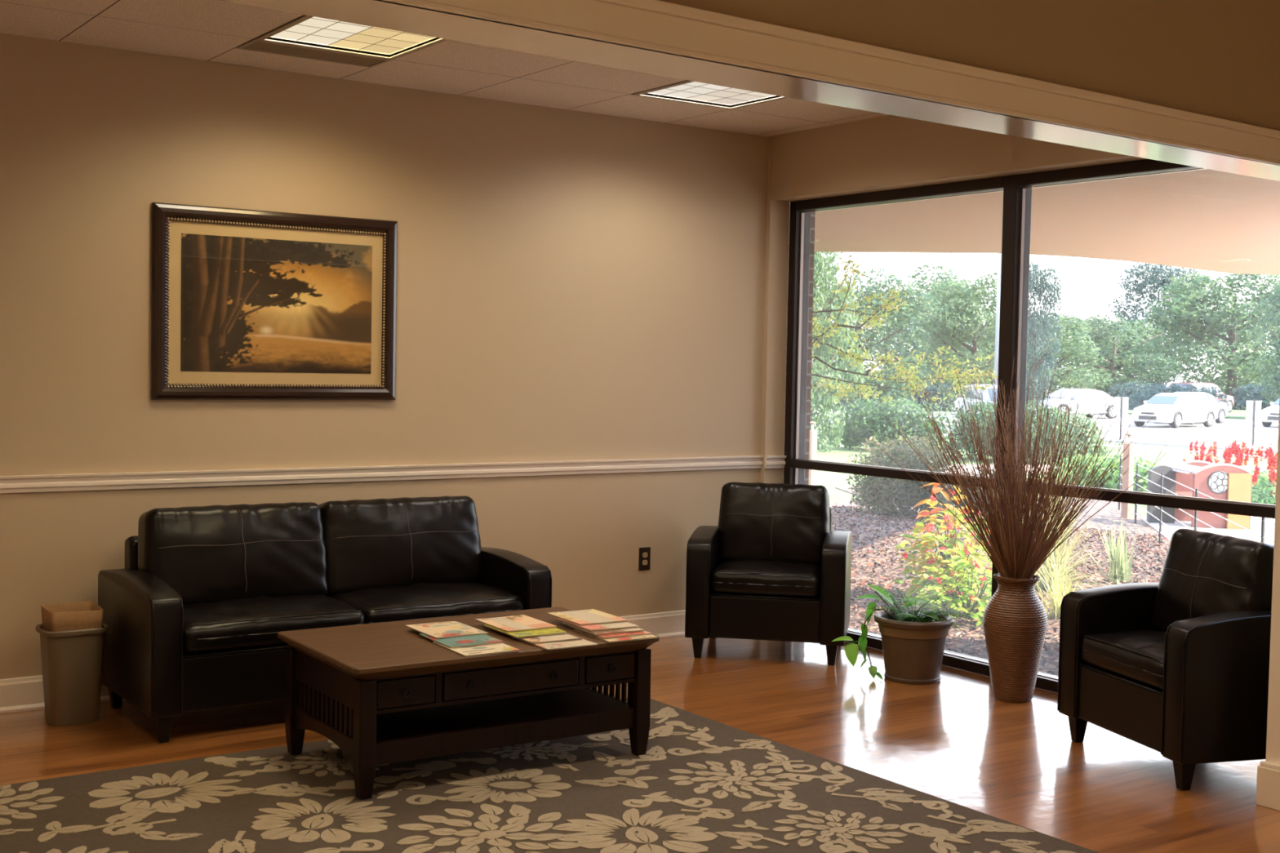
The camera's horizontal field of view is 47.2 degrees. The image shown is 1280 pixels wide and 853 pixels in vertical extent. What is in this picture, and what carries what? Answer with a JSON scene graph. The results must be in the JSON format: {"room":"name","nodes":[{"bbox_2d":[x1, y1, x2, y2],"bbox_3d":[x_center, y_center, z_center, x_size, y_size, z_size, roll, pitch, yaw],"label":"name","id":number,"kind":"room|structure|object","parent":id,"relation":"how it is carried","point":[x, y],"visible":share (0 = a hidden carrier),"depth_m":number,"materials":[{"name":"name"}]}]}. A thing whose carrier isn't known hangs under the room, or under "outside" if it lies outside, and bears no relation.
{"room":"waiting room","nodes":[
{"label":"waiting room","id":0,"kind":"room"},
{"bbox_2d":[0,32,789,679],"bbox_3d":[-2.255,-0.256,6.217,7.340,3.070,0.235,-1,3,-35],"label":"wall","id":1,"kind":"structure","parent":0,"point":[572,285],"depth_m":6.96,"materials":[{"name":"beige paint"}]},
{"bbox_2d":[151,202,397,399],"bbox_3d":[-1.605,-0.537,6.534,1.130,0.836,0.034,-1,3,-35],"label":"framed picture","id":2,"kind":"object","parent":1,"relation":"attached to","point":[247,304],"visible":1,"depth_m":6.51,"materials":[{"name":"black wood"}]},
{"bbox_2d":[180,233,372,373],"bbox_3d":[-1.609,-0.537,6.539,0.886,0.592,0.001,-1,3,-35],"label":"print","id":3,"kind":"object","parent":2,"relation":"attached to","point":[249,304],"depth_m":6.52},
{"bbox_2d":[0,609,685,714],"bbox_3d":[-2.284,1.094,6.158,7.200,0.138,0.024,-1,3,-35],"label":"baseboard","id":4,"kind":"structure","parent":1,"relation":"attached to","point":[24,694],"depth_m":6.03,"materials":[{"name":"beige paint"}]},
{"bbox_2d":[0,455,763,493],"bbox_3d":[-2.266,0.232,6.119,7.200,0.072,0.028,-1,3,-35],"label":"trim","id":5,"kind":"structure","parent":1,"relation":"attached to","point":[170,479],"depth_m":6.76,"materials":[{"name":"beige paint"}]},
{"bbox_2d":[0,0,889,136],"bbox_3d":[0.717,-1.436,1.829,7.200,0.210,10.311,-1,3,-35],"label":"ceiling","id":6,"kind":"structure","parent":0,"point":[217,16],"depth_m":6.31,"materials":[{"name":"tile"}]},
{"bbox_2d":[236,39,391,67],"bbox_3d":[-1.356,-1.565,6.115,0.600,0.020,0.210,-1,3,-35],"label":"ceiling vent","id":7,"kind":"object","parent":6,"relation":"in","point":[254,45],"visible":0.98,"depth_m":6.12,"materials":[{"name":"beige metal"}]},
{"bbox_2d":[255,14,448,59],"bbox_3d":[-1.121,-1.567,5.779,0.598,0.064,0.598,-1,3,-35],"label":"ceiling light","id":8,"kind":"object","parent":6,"relation":"attached to","point":[305,31],"visible":0.62,"depth_m":5.86,"materials":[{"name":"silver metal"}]},
{"bbox_2d":[272,16,431,53],"bbox_3d":[-1.121,-1.555,5.779,0.546,0.004,0.546,-1,3,-35],"label":"diffuser","id":9,"kind":"object","parent":8,"relation":"attached to","point":[312,32],"depth_m":5.86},
{"bbox_2d":[631,80,788,109],"bbox_3d":[0.378,-1.584,6.827,0.598,0.064,0.598,-1,3,-35],"label":"ceiling light","id":10,"kind":"object","parent":6,"relation":"attached to","point":[688,91],"visible":0.45,"depth_m":6.95,"materials":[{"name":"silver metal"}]},
{"bbox_2d":[650,81,774,104],"bbox_3d":[0.377,-1.572,6.828,0.546,0.004,0.546,-1,3,-35],"label":"diffuser","id":11,"kind":"object","parent":10,"relation":"attached to","point":[690,92],"depth_m":6.95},
{"bbox_2d":[0,635,1279,852],"bbox_3d":[0.681,1.459,2.050,7.340,0.120,10.220,-1,3,-35],"label":"floor","id":12,"kind":"structure","parent":0,"point":[950,740],"depth_m":5.66,"materials":[{"name":"brown wood"}]},
{"bbox_2d":[35,622,109,726],"bbox_3d":[-2.266,0.985,5.843,0.252,0.383,0.224,-1,3,-35],"label":"waste bin","id":13,"kind":"object","parent":12,"relation":"on","point":[72,661],"visible":0.77,"depth_m":5.77,"materials":[{"name":"brown plastic"}]},
{"bbox_2d":[40,600,103,631],"bbox_3d":[-2.265,0.938,5.840,0.206,0.450,0.175,-1,3,-35],"label":"paper bag","id":14,"kind":"object","parent":13,"relation":"in","point":[87,615],"visible":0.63,"depth_m":5.79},
{"bbox_2d":[97,495,551,743],"bbox_3d":[-1.319,0.752,6.264,1.750,0.848,0.755,-1,3,-35],"label":"loveseat","id":15,"kind":"object","parent":12,"relation":"on","point":[197,610],"visible":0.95,"depth_m":6.03,"materials":[{"name":"black leather"}]},
{"bbox_2d":[137,502,328,604],"bbox_3d":[-1.701,0.543,6.149,0.783,0.427,0.237,-1,-9,-35],"label":"cushion","id":16,"kind":"object","parent":15,"relation":"on","point":[211,554],"depth_m":6.05,"materials":[{"name":"black leather"}]},
{"bbox_2d":[182,594,364,653],"bbox_3d":[-1.576,0.791,5.974,0.757,0.166,0.562,-1,3,-35],"label":"seat cushion","id":17,"kind":"object","parent":15,"relation":"on","point":[213,624],"depth_m":5.78,"materials":[{"name":"black leather"}]},
{"bbox_2d":[318,495,484,596],"bbox_3d":[-1.083,0.536,6.582,0.783,0.427,0.237,-1,-9,-35],"label":"cushion","id":18,"kind":"object","parent":15,"relation":"on","point":[366,545],"depth_m":6.47,"materials":[{"name":"black leather"}]},
{"bbox_2d":[328,582,524,623],"bbox_3d":[-0.958,0.784,6.407,0.757,0.166,0.562,-1,3,-35],"label":"seat cushion","id":19,"kind":"object","parent":15,"relation":"on","point":[378,602],"depth_m":6.26,"materials":[{"name":"black leather"}]},
{"bbox_2d":[0,697,1098,852],"bbox_3d":[-0.577,1.269,4.320,3.385,0.013,2.795,-1,3,-35],"label":"area rug","id":20,"kind":"object","parent":12,"relation":"on","point":[700,784],"visible":0.91,"depth_m":4.79,"materials":[{"name":"carpet"}]},
{"bbox_2d":[277,607,659,799],"bbox_3d":[-0.633,0.990,5.414,1.210,0.446,0.744,-1,3,-34],"label":"coffee table","id":21,"kind":"object","parent":20,"relation":"on","point":[384,693],"visible":0.97,"depth_m":5.18,"materials":[{"name":"brown wood"}]},
{"bbox_2d":[433,641,519,657],"bbox_3d":[-0.579,0.775,5.155,0.207,0.006,0.272,0,3,-32],"label":"magazine","id":22,"kind":"object","parent":21,"relation":"on","point":[473,651],"visible":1,"depth_m":5.09,"materials":[{"name":"beige paper"}]},
{"bbox_2d":[418,633,503,648],"bbox_3d":[-0.645,0.762,5.267,0.207,0.006,0.272,0,3,-32],"label":"magazine","id":23,"kind":"object","parent":22,"relation":"on","point":[482,639],"visible":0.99,"depth_m":5.21,"materials":[{"name":"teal paper"}]},
{"bbox_2d":[405,621,488,639],"bbox_3d":[-0.714,0.748,5.395,0.207,0.005,0.272,-1,3,-33],"label":"magazine","id":24,"kind":"object","parent":23,"relation":"on","point":[437,630],"visible":1,"depth_m":5.38,"materials":[{"name":"beige paper"}]},
{"bbox_2d":[376,688,630,742],"bbox_3d":[-0.633,1.044,5.416,1.076,0.016,0.638,-1,3,-34],"label":"shelf","id":25,"kind":"object","parent":21,"relation":"attached to","point":[487,720],"depth_m":5.28,"materials":[{"name":"brown wood"}]},
{"bbox_2d":[511,636,597,650],"bbox_3d":[-0.310,0.775,5.295,0.207,0.005,0.272,-1,3,-33],"label":"magazine","id":26,"kind":"object","parent":21,"relation":"on","point":[580,642],"visible":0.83,"depth_m":5.22,"materials":[{"name":"beige paper"}]},
{"bbox_2d":[518,632,582,644],"bbox_3d":[-0.367,0.763,5.370,0.207,0.005,0.272,0,3,-32],"label":"magazine","id":27,"kind":"object","parent":26,"relation":"on","point":[564,637],"visible":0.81,"depth_m":5.29,"materials":[{"name":"beige paper"}]},
{"bbox_2d":[484,624,566,638],"bbox_3d":[-0.428,0.752,5.437,0.207,0.006,0.272,0,3,-32],"label":"magazine","id":28,"kind":"object","parent":27,"relation":"on","point":[526,633],"visible":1,"depth_m":5.36,"materials":[{"name":"beige paper"}]},
{"bbox_2d":[475,614,556,631],"bbox_3d":[-0.468,0.741,5.512,0.207,0.006,0.272,0,3,-32],"label":"magazine","id":29,"kind":"object","parent":28,"relation":"on","point":[522,622],"visible":1,"depth_m":5.50,"materials":[{"name":"beige paper"}]},
{"bbox_2d":[573,629,657,642],"bbox_3d":[-0.092,0.771,5.453,0.207,0.006,0.272,0,3,-31],"label":"magazine","id":30,"kind":"object","parent":21,"relation":"on","point":[649,636],"visible":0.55,"depth_m":5.36,"materials":[{"name":"beige paper"}]},
{"bbox_2d":[568,625,652,638],"bbox_3d":[-0.113,0.763,5.493,0.207,0.005,0.272,0,3,-31],"label":"magazine","id":31,"kind":"object","parent":30,"relation":"on","point":[640,633],"visible":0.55,"depth_m":5.39,"materials":[{"name":"beige paper"}]},
{"bbox_2d":[562,622,644,635],"bbox_3d":[-0.140,0.754,5.522,0.207,0.005,0.272,0,3,-30],"label":"magazine","id":32,"kind":"object","parent":31,"relation":"on","point":[627,629],"visible":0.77,"depth_m":5.43,"materials":[{"name":"beige paper"}]},
{"bbox_2d":[556,617,639,631],"bbox_3d":[-0.162,0.745,5.562,0.207,0.005,0.272,0,3,-31],"label":"magazine","id":33,"kind":"object","parent":32,"relation":"on","point":[597,627],"visible":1,"depth_m":5.49,"materials":[{"name":"beige paper"}]},
{"bbox_2d":[546,608,627,625],"bbox_3d":[-0.205,0.734,5.641,0.207,0.005,0.272,0,3,-31],"label":"magazine","id":34,"kind":"object","parent":33,"relation":"on","point":[591,616],"visible":1,"depth_m":5.63,"materials":[{"name":"beige paper"}]},
{"bbox_2d":[684,482,852,665],"bbox_3d":[0.677,0.728,7.541,0.790,0.862,0.665,2,3,11],"label":"armchair","id":35,"kind":"object","parent":12,"relation":"on","point":[774,566],"visible":1,"depth_m":7.29,"materials":[{"name":"black leather"}]},
{"bbox_2d":[711,560,821,598],"bbox_3d":[0.659,0.770,7.453,0.552,0.164,0.472,2,3,11],"label":"seat cushion","id":36,"kind":"object","parent":35,"relation":"on","point":[730,579],"depth_m":7.25,"materials":[{"name":"black leather"}]},
{"bbox_2d":[718,482,830,567],"bbox_3d":[0.698,0.518,7.622,0.578,0.441,0.236,2,-9,11],"label":"cushion","id":37,"kind":"object","parent":35,"relation":"on","point":[758,522],"depth_m":7.52,"materials":[{"name":"black leather"}]},
{"bbox_2d":[831,584,973,684],"bbox_3d":[1.267,0.972,6.919,0.578,0.450,0.460,-1,3,-35],"label":"potted plant","id":38,"kind":"object","parent":12,"relation":"on","point":[913,642],"visible":1,"depth_m":6.84,"materials":[{"name":"brown plastic"}]},
{"bbox_2d":[982,573,1048,702],"bbox_3d":[1.676,0.943,6.549,0.283,0.557,0.283,2,3,27],"label":"floor vase","id":39,"kind":"object","parent":12,"relation":"on","point":[1015,619],"visible":0.91,"depth_m":6.46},
{"bbox_2d":[870,358,1166,579],"bbox_3d":[1.566,0.408,6.444,0.962,1.430,1.161,-1,3,-37],"label":"bunch","id":40,"kind":"object","parent":39,"relation":"in","point":[1015,553],"visible":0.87,"depth_m":6.45,"materials":[{"name":"plant"}]},
{"bbox_2d":[1057,528,1274,791],"bbox_3d":[2.113,0.842,5.565,0.685,0.862,0.790,0,3,-16],"label":"armchair","id":41,"kind":"object","parent":12,"relation":"on","point":[1176,667],"visible":0.94,"depth_m":5.36,"materials":[{"name":"black leather"}]},
{"bbox_2d":[1081,630,1166,690],"bbox_3d":[2.024,0.880,5.542,0.492,0.164,0.552,0,3,-16],"label":"seat cushion","id":42,"kind":"object","parent":41,"relation":"on","point":[1122,660],"depth_m":5.49,"materials":[{"name":"black leather"}]},
{"bbox_2d":[1151,528,1274,631],"bbox_3d":[2.215,0.636,5.585,0.236,0.441,0.578,13,-1,-16],"label":"cushion","id":43,"kind":"object","parent":41,"relation":"on","point":[1203,574],"depth_m":5.50,"materials":[{"name":"black leather"}]},
{"bbox_2d":[782,201,815,484],"bbox_3d":[0.857,-0.304,8.446,0.073,3.450,0.310,-1,3,-35],"label":"brick pier","id":44,"kind":"object","parent":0,"point":[812,214],"visible":0.07,"depth_m":8.33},
{"bbox_2d":[771,115,1147,201],"bbox_3d":[3.724,-0.047,4.061,0.260,3.070,10.165,-1,3,-35],"label":"wall","id":45,"kind":"structure","parent":0,"point":[888,152],"depth_m":7.30,"materials":[{"name":"beige paint"}]},
{"bbox_2d":[2,0,875,134],"bbox_3d":[0.718,-1.347,1.830,7.200,0.030,10.318,-1,3,-35],"label":"trim","id":46,"kind":"structure","parent":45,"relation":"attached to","point":[117,0],"depth_m":6.19,"materials":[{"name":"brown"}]},
{"bbox_2d":[783,159,1275,693],"bbox_3d":[1.830,0.015,6.882,0.110,2.388,3.385,-1,3,-35],"label":"window","id":47,"kind":"structure","parent":45,"relation":"in","point":[1016,188],"depth_m":6.95,"materials":[{"name":"brown metal"}]},
{"bbox_2d":[659,0,1279,130],"bbox_3d":[-0.006,-0.080,3.182,7.580,3.070,0.185,-1,3,-37],"label":"wall header","id":48,"kind":"structure","parent":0,"point":[1220,59],"depth_m":3.95,"materials":[{"name":"beige paint"}]},
{"bbox_2d":[220,0,1279,181],"bbox_3d":[-0.382,-0.786,2.853,6.598,0.010,0.195,-1,3,-37],"label":"trim","id":49,"kind":"structure","parent":48,"relation":"attached to","point":[374,13],"depth_m":3.28,"materials":[{"name":"beige paint"}]},
{"bbox_2d":[376,0,1279,165],"bbox_3d":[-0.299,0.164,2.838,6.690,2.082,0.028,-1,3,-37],"label":"ceiling beam","id":50,"kind":"structure","parent":48,"relation":"attached to","point":[654,25],"depth_m":3.38,"materials":[{"name":"beige paint"}]},
{"bbox_2d":[1256,760,1279,810],"bbox_3d":[2.188,1.227,4.936,0.026,0.150,0.218,-1,3,-37],"label":"baseboard","id":51,"kind":"structure","parent":48,"relation":"attached to","point":[1268,784],"depth_m":4.98,"materials":[{"name":"beige paint"}]},
{"bbox_2d":[1265,397,1279,764],"bbox_3d":[2.220,0.242,4.901,0.004,2.122,0.188,-1,3,-37],"label":"trim","id":52,"kind":"structure","parent":48,"relation":"attached to","point":[1273,740],"depth_m":4.98,"materials":[{"name":"beige paint"}]},
{"bbox_3d":[-1.768,-0.515,12.114,0.095,3.450,8.720,-1,3,-35],"label":"brick wall","id":53,"kind":"structure","parent":0,"visible":0},
{"bbox_2d":[813,168,1279,274],"bbox_3d":[3.700,-1.863,12.733,9.600,0.600,10.250,-1,3,-35],"label":"entrance canopy","id":54,"kind":"object","parent":53,"relation":"attached to","point":[1198,219],"visible":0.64,"depth_m":10.75,"materials":[{"name":"paint"}]},
{"label":"outside","id":55,"kind":"structure","parent":0,"visible":0},
{"bbox_2d":[813,423,1276,516],"bbox_3d":[-4.602,0.093,46.051,34.230,1.198,92.000,-1,3,-35],"label":"lawn","id":56,"kind":"structure","parent":55,"point":[829,480],"depth_m":32.27,"materials":[{"name":"green plant"}]},
{"bbox_2d":[808,421,817,485],"bbox_3d":[2.201,0.402,18.748,0.100,0.940,0.100,-1,3,-35],"label":"bollard light","id":57,"kind":"object","parent":56,"relation":"on","point":[813,434],"visible":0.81,"depth_m":18.71,"materials":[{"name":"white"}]},
{"bbox_2d":[809,252,865,452],"bbox_3d":[3.637,-1.715,31.781,2.556,5.347,2.624,1,3,-2],"label":"deciduous tree","id":58,"kind":"object","parent":56,"relation":"on","point":[820,263],"visible":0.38,"depth_m":31.54,"materials":[{"name":"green plant"}]},
{"bbox_2d":[820,395,955,453],"bbox_3d":[5.676,-0.060,33.557,2.673,1.280,3.690,-1,3,-35],"label":"hedge","id":59,"kind":"object","parent":56,"relation":"on","point":[860,428],"visible":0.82,"depth_m":32.90,"materials":[{"name":"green plant"}]},
{"bbox_2d":[829,484,1169,692],"bbox_3d":[3.696,1.213,14.158,11.230,0.354,12.800,-1,3,-35],"label":"mulch bed","id":60,"kind":"object","parent":56,"relation":"on","point":[1110,513],"visible":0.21,"depth_m":12.35,"materials":[{"name":"brown wood"}]},
{"bbox_2d":[811,250,997,406],"bbox_3d":[1.720,-0.269,13.203,2.947,2.643,0.887,2,3,16],"label":"tree","id":61,"kind":"object","parent":60,"relation":"on","point":[858,357],"visible":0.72,"depth_m":13.00,"materials":[{"name":"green plant"}]},
{"bbox_2d":[845,432,968,519],"bbox_3d":[2.897,0.530,16.102,1.374,0.918,1.242,4,3,44],"label":"round shrub","id":62,"kind":"object","parent":60,"relation":"on","point":[882,491],"visible":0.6,"depth_m":15.82,"materials":[{"name":"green plant"}]},
{"bbox_2d":[889,505,992,610],"bbox_3d":[2.128,0.865,9.877,0.883,0.663,0.902,-1,3,-35],"label":"flowering shrub","id":63,"kind":"object","parent":60,"relation":"on","point":[923,562],"visible":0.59,"depth_m":9.80,"materials":[{"name":"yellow plant"}]},
{"bbox_2d":[903,482,985,596],"bbox_3d":[2.124,0.776,10.155,0.572,0.815,0.576,-1,3,-35],"label":"coleus","id":64,"kind":"object","parent":60,"relation":"on","point":[935,490],"visible":0.38,"depth_m":10.14,"materials":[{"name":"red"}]},
{"bbox_2d":[912,556,992,628],"bbox_3d":[2.070,1.024,9.247,0.703,0.405,0.711,2,3,23],"label":"flowering shrub","id":65,"kind":"object","parent":60,"relation":"on","point":[983,602],"visible":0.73,"depth_m":9.21,"materials":[{"name":"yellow plant"}]},
{"bbox_2d":[934,466,1027,526],"bbox_3d":[3.578,0.730,15.094,1.068,0.630,1.062,2,3,14],"label":"round shrub","id":66,"kind":"object","parent":60,"relation":"on","point":[951,503],"visible":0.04,"depth_m":15.07,"materials":[{"name":"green plant"}]},
{"bbox_2d":[829,504,1169,693],"bbox_3d":[2.940,1.137,11.728,7.048,0.101,9.559,-1,3,-35],"label":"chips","id":67,"kind":"object","parent":60,"relation":"on","point":[1145,550],"visible":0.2,"depth_m":12.12,"materials":[{"name":"wood"}]},
{"bbox_2d":[973,495,1142,591],"bbox_3d":[2.935,1.170,10.523,1.391,1.574,1.412,2,3,13],"label":"fountain grass","id":68,"kind":"object","parent":60,"relation":"on","point":[1057,553],"depth_m":10.43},
{"bbox_2d":[1034,555,1089,619],"bbox_3d":[2.671,1.129,9.327,0.707,0.649,0.789,-1,3,-35],"label":"fountain grass","id":69,"kind":"object","parent":60,"relation":"on","point":[1055,602],"depth_m":9.35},
{"bbox_2d":[1074,518,1139,584],"bbox_3d":[3.506,0.926,10.978,0.336,0.494,0.447,-1,3,-35],"label":"yucca","id":70,"kind":"object","parent":60,"relation":"on","point":[1113,553],"visible":0.96,"depth_m":10.93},
{"bbox_2d":[1120,433,1134,518],"bbox_3d":[5.590,0.568,16.769,0.100,0.990,0.100,-1,3,-35],"label":"bollard light","id":71,"kind":"object","parent":60,"relation":"on","point":[1126,513],"visible":0.83,"depth_m":16.74,"materials":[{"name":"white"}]},
{"bbox_2d":[1118,455,1275,543],"bbox_3d":[4.748,0.844,12.821,0.215,0.796,10.633,2,3,11],"label":"fence","id":72,"kind":"object","parent":60,"relation":"on","point":[1263,519],"visible":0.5,"depth_m":13.53,"materials":[{"name":"black metal"}]},
{"bbox_2d":[940,398,1076,464],"bbox_3d":[7.655,0.072,30.591,2.375,1.349,3.312,-1,3,-35],"label":"hedge","id":73,"kind":"object","parent":56,"relation":"on","point":[980,419],"visible":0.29,"depth_m":30.15,"materials":[{"name":"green plant"}]},
{"bbox_2d":[1039,408,1109,457],"bbox_3d":[9.678,0.171,33.030,1.875,1.146,1.926,1,3,-4],"label":"hedge","id":74,"kind":"object","parent":56,"relation":"on","point":[1092,444],"visible":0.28,"depth_m":32.54,"materials":[{"name":"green plant"}]},
{"bbox_2d":[1052,453,1160,491],"bbox_3d":[7.200,0.689,22.568,1.830,0.549,1.821,-1,3,-35],"label":"juniper","id":75,"kind":"object","parent":56,"relation":"on","point":[1143,482],"visible":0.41,"depth_m":22.04,"materials":[{"name":"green plant"}]},
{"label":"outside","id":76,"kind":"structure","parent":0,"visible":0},
{"bbox_2d":[1142,515,1275,545],"bbox_3d":[8.654,1.509,9.460,10.700,0.380,16.800,-1,3,-35],"label":"sidewalk","id":77,"kind":"structure","parent":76,"point":[1255,523],"depth_m":15.45,"materials":[{"name":"concrete"}]},
{"bbox_2d":[1146,460,1253,529],"bbox_3d":[6.083,0.726,16.032,1.000,0.701,0.889,1,3,-2],"label":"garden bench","id":78,"kind":"object","parent":77,"relation":"on","point":[1226,482],"visible":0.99,"depth_m":15.64,"materials":[{"name":"red"}]},
{"bbox_2d":[1248,443,1276,504],"bbox_3d":[7.784,0.662,18.088,0.520,0.916,0.763,2,3,26],"label":"salvia","id":79,"kind":"object","parent":77,"relation":"on","point":[1268,452],"visible":0.82,"depth_m":18.10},
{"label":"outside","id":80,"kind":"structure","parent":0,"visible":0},
{"bbox_2d":[812,385,1278,450],"bbox_3d":[49.729,-2.382,134.090,155.200,0.405,230.000,-1,3,-35],"label":"parking lot","id":81,"kind":"structure","parent":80,"point":[1224,433],"depth_m":57.61,"materials":[{"name":"asphalt"}]},
{"bbox_2d":[813,267,942,416],"bbox_3d":[9.323,-3.510,62.111,6.649,6.503,6.623,3,3,40],"label":"deciduous tree","id":82,"kind":"object","parent":81,"relation":"on","point":[904,311],"visible":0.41,"depth_m":61.17,"materials":[{"name":"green plant"}]},
{"bbox_2d":[853,264,996,402],"bbox_3d":[16.509,-5.103,82.528,8.311,8.181,8.279,0,3,-28],"label":"deciduous tree","id":83,"kind":"object","parent":81,"relation":"on","point":[940,276],"visible":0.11,"depth_m":81.98,"materials":[{"name":"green plant"}]},
{"bbox_2d":[902,378,968,410],"bbox_3d":[16.952,-1.780,80.085,4.976,1.810,5.537,-1,3,-35],"label":"hedge","id":84,"kind":"object","parent":81,"relation":"on","point":[931,388],"visible":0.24,"depth_m":79.13,"materials":[{"name":"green plant"}]},
{"bbox_2d":[906,271,1032,409],"bbox_3d":[14.934,-3.685,66.247,5.595,6.708,5.315,3,3,43],"label":"deciduous tree","id":85,"kind":"object","parent":81,"relation":"on","point":[946,326],"visible":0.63,"depth_m":65.81,"materials":[{"name":"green plant"}]},
{"bbox_2d":[955,383,1036,427],"bbox_3d":[13.693,-0.745,56.363,1.980,1.740,4.924,1,3,-5],"label":"suv","id":86,"kind":"object","parent":81,"relation":"on","point":[987,393],"visible":0.08,"depth_m":56.48,"materials":[{"name":"silver metal"}]},
{"bbox_2d":[993,253,1001,384],"bbox_3d":[14.676,-5.593,59.599,1.000,11.140,0.562,-1,3,-35],"label":"light pole","id":87,"kind":"object","parent":81,"relation":"on","point":[999,257],"visible":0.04,"depth_m":59.56,"materials":[{"name":"grey"}]},
{"bbox_2d":[1025,260,1062,409],"bbox_3d":[16.744,-3.669,62.754,2.636,7.052,2.337,-1,3,-40],"label":"deciduous tree","id":88,"kind":"object","parent":81,"relation":"on","point":[1042,284],"visible":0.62,"depth_m":62.35,"materials":[{"name":"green plant"}]},
{"bbox_2d":[977,312,1113,399],"bbox_3d":[22.469,-3.656,81.882,7.593,5.573,7.213,1,3,-9],"label":"deciduous tree","id":89,"kind":"object","parent":81,"relation":"on","point":[1068,335],"visible":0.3,"depth_m":80.92,"materials":[{"name":"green plant"}]},
{"bbox_2d":[1037,388,1116,418],"bbox_3d":[21.610,-1.150,72.415,4.924,1.450,1.980,0,3,-23],"label":"parked car","id":90,"kind":"object","parent":81,"relation":"on","point":[1088,394],"visible":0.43,"depth_m":71.71,"materials":[{"name":"silver metal"}]},
{"bbox_2d":[1104,262,1203,386],"bbox_3d":[42.297,-7.935,119.829,7.918,11.578,8.656,2,3,9],"label":"deciduous tree","id":91,"kind":"object","parent":81,"relation":"on","point":[1153,275],"visible":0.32,"depth_m":119.07,"materials":[{"name":"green plant"}]},
{"bbox_2d":[1131,392,1217,428],"bbox_3d":[23.060,-0.714,63.096,4.924,1.450,1.980,-1,3,-44],"label":"parked car","id":92,"kind":"object","parent":81,"relation":"on","point":[1175,409],"visible":0.98,"depth_m":62.08,"materials":[{"name":"white paint"}]},
{"bbox_2d":[1175,391,1228,424],"bbox_3d":[25.486,-0.879,67.928,4.925,1.450,1.980,-1,4,-45],"label":"parked car","id":93,"kind":"object","parent":81,"relation":"on","point":[1223,409],"visible":0.23,"depth_m":68.13,"materials":[{"name":"white paint"}]},
{"bbox_2d":[1245,400,1261,444],"bbox_3d":[19.962,-0.117,47.612,0.480,1.450,0.070,1,3,0],"label":"sign post","id":94,"kind":"object","parent":81,"relation":"on","point":[1253,412],"visible":0.89,"depth_m":47.61,"materials":[{"name":"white metal"}]},
{"bbox_2d":[1260,398,1279,426],"bbox_3d":[29.589,-0.696,65.558,4.925,1.450,1.980,-1,3,-43],"label":"parked car","id":95,"kind":"object","parent":81,"relation":"on","point":[1269,415],"visible":0.94,"depth_m":64.33,"materials":[{"name":"white paint"}]},
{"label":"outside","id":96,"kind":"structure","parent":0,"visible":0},
{"bbox_2d":[849,395,1262,419],"bbox_3d":[27.283,-1.771,106.176,36.000,0.200,170.000,-1,3,-35],"label":"verge","id":97,"kind":"structure","parent":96,"point":[1234,414],"depth_m":81.83,"materials":[{"name":"green plant"}]},
{"bbox_2d":[821,293,937,395],"bbox_3d":[15.897,-5.178,95.691,9.125,7.157,8.089,2,3,28],"label":"deciduous tree","id":98,"kind":"object","parent":97,"relation":"on","point":[886,348],"visible":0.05,"depth_m":94.02,"materials":[{"name":"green plant"}]},
{"bbox_2d":[1050,315,1184,390],"bbox_3d":[36.958,-5.294,113.916,10.158,6.605,10.178,3,3,38],"label":"deciduous tree","id":99,"kind":"object","parent":97,"relation":"on","point":[1133,325],"visible":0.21,"depth_m":111.67,"materials":[{"name":"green plant"}]},
{"bbox_2d":[1054,313,1181,396],"bbox_3d":[31.073,-4.389,96.601,8.290,6.083,8.314,1,3,6],"label":"deciduous tree","id":100,"kind":"object","parent":97,"relation":"on","point":[1102,335],"visible":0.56,"depth_m":94.98,"materials":[{"name":"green plant"}]},
{"bbox_2d":[1105,381,1168,408],"bbox_3d":[30.400,-1.867,88.676,4.935,1.760,5.487,0,3,-22],"label":"hedge","id":101,"kind":"object","parent":97,"relation":"on","point":[1131,388],"visible":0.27,"depth_m":88.06,"materials":[{"name":"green plant"}]},
{"bbox_2d":[1128,382,1231,412],"bbox_3d":[28.236,-1.395,76.787,5.088,1.762,5.323,-1,3,-35],"label":"hedge","id":102,"kind":"object","parent":97,"relation":"on","point":[1147,396],"visible":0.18,"depth_m":76.50,"materials":[{"name":"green plant"}]},
{"bbox_2d":[1168,382,1234,412],"bbox_3d":[32.401,-1.689,84.587,4.925,1.740,2.060,-1,3,-40],"label":"suv","id":103,"kind":"object","parent":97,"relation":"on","point":[1197,384],"visible":0.22,"depth_m":83.79,"materials":[{"name":"white paint"}]},
{"bbox_2d":[1133,269,1279,406],"bbox_3d":[40.096,-6.210,99.689,12.190,9.805,12.213,3,3,36],"label":"deciduous tree","id":104,"kind":"object","parent":97,"relation":"on","point":[1185,314],"visible":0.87,"depth_m":99.30,"materials":[{"name":"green plant"}]},
{"bbox_2d":[1177,317,1277,393],"bbox_3d":[44.425,-5.028,109.883,7.825,6.713,7.802,0,3,-21],"label":"deciduous tree","id":105,"kind":"object","parent":97,"relation":"on","point":[1223,333],"visible":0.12,"depth_m":109.78,"materials":[{"name":"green plant"}]},
{"bbox_2d":[1230,382,1279,410],"bbox_3d":[39.630,-1.862,92.248,5.118,1.792,5.657,-1,3,-35],"label":"hedge","id":106,"kind":"object","parent":97,"relation":"on","point":[1242,396],"visible":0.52,"depth_m":91.86,"materials":[{"name":"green plant"}]},
{"bbox_2d":[1251,280,1279,406],"bbox_3d":[34.498,-4.394,75.754,5.279,8.048,5.207,0,3,-17],"label":"deciduous tree","id":107,"kind":"object","parent":97,"relation":"on","point":[1275,294],"visible":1,"depth_m":76.28,"materials":[{"name":"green plant"}]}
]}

